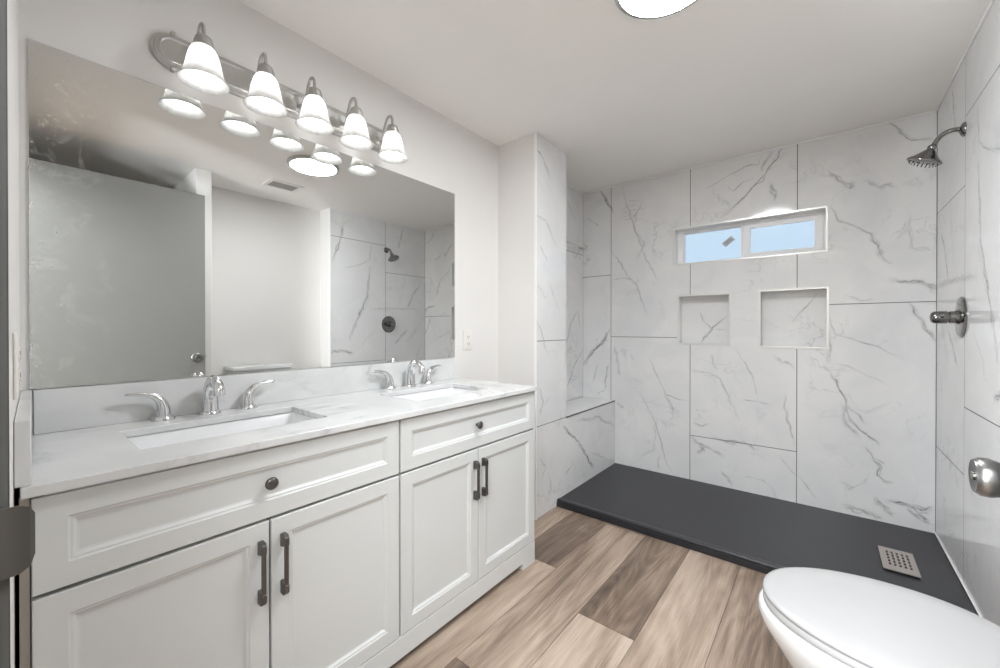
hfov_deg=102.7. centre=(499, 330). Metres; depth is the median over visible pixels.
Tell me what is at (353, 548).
vanity cabinet
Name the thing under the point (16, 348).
wall outlet
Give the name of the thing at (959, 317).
shower valve
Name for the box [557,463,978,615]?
shower pan
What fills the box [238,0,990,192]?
ceiling
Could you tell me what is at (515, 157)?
wall
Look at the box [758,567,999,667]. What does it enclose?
toilet
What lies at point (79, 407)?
backsplash
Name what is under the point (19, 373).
socket
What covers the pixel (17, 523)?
strike plate
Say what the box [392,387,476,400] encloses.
sink
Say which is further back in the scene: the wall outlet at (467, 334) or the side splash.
the wall outlet at (467, 334)
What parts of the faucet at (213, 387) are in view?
handle, spout, handle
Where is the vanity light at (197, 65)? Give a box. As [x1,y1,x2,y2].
[149,22,407,163]
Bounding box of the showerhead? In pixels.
[906,122,966,167]
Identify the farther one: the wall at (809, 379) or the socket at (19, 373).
the wall at (809, 379)
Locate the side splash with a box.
[14,390,32,487]
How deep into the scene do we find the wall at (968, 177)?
1.62 m
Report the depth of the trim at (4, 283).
0.32 m
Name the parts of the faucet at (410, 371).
handle, spout, handle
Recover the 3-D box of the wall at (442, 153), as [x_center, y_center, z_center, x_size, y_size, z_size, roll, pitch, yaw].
[-0.320,-0.002,2.268,0.122,2.350,3.375,0,0,39]
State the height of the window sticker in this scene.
0.077 m
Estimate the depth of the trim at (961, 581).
1.74 m
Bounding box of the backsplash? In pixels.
[33,358,453,434]
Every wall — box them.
[7,0,19,667]
[18,0,582,416]
[498,133,565,518]
[583,111,937,532]
[936,0,999,625]
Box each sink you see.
[127,412,314,449]
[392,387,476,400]
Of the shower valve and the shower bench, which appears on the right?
the shower valve
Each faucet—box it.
[124,375,274,421]
[372,360,440,389]
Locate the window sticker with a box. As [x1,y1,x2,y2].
[722,236,734,246]
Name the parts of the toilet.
seat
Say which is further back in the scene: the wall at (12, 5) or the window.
the window
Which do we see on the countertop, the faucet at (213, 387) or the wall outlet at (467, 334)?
the faucet at (213, 387)
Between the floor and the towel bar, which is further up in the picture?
the towel bar
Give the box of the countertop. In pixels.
[20,378,536,499]
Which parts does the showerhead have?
arm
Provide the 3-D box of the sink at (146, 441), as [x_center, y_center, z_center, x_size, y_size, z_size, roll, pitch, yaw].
[-0.786,0.346,1.176,0.312,0.108,0.502,0,0,39]
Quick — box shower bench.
[566,397,614,493]
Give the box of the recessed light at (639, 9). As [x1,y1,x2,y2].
[614,0,697,19]
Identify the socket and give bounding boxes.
[18,346,20,361]
[18,368,20,383]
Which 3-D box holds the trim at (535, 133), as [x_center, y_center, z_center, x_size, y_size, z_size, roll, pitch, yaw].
[0.212,-0.027,2.376,0.014,2.299,0.008,0,0,39]
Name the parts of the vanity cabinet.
door, drawer, pull handle, knob, pull handle, door, door, drawer, pull handle, knob, pull handle, door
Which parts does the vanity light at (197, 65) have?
lamp shade, lamp arm, bulb, lamp arm, lamp shade, bulb, lamp arm, lamp shade, bulb, lamp arm, lamp shade, bulb, lamp arm, lamp shade, bulb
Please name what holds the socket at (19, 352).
attached to the wall outlet at (16, 348)
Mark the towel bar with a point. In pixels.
(580, 246)
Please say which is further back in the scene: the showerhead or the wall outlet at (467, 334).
the wall outlet at (467, 334)
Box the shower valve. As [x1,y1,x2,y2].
[929,296,967,337]
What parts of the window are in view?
sash, sash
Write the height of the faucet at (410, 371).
0.129 m
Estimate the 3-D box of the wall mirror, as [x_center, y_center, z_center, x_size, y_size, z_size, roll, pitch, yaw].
[-0.745,-0.308,1.647,0.005,0.918,1.548,0,0,39]
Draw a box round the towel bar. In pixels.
[566,239,586,249]
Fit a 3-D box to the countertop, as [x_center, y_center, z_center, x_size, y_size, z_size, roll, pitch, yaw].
[-0.534,0.281,1.485,0.540,0.020,1.605,0,0,39]
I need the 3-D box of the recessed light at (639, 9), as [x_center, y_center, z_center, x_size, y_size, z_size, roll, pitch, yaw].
[0.546,-1.161,1.317,0.336,0.023,0.336,0,0,39]
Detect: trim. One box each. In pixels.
[0,0,9,667]
[534,132,536,519]
[536,0,993,193]
[934,532,981,616]
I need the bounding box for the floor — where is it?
[390,506,791,667]
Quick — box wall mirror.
[28,38,454,388]
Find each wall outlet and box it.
[13,333,20,399]
[463,330,471,349]
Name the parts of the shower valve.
handle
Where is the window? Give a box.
[673,205,827,265]
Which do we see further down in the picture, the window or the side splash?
the side splash
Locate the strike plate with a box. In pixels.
[0,506,34,580]
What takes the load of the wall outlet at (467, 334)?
attached to the wall at (442, 153)
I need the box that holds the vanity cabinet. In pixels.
[18,391,534,667]
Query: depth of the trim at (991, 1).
2.33 m
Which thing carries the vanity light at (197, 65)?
attached to the wall at (442, 153)

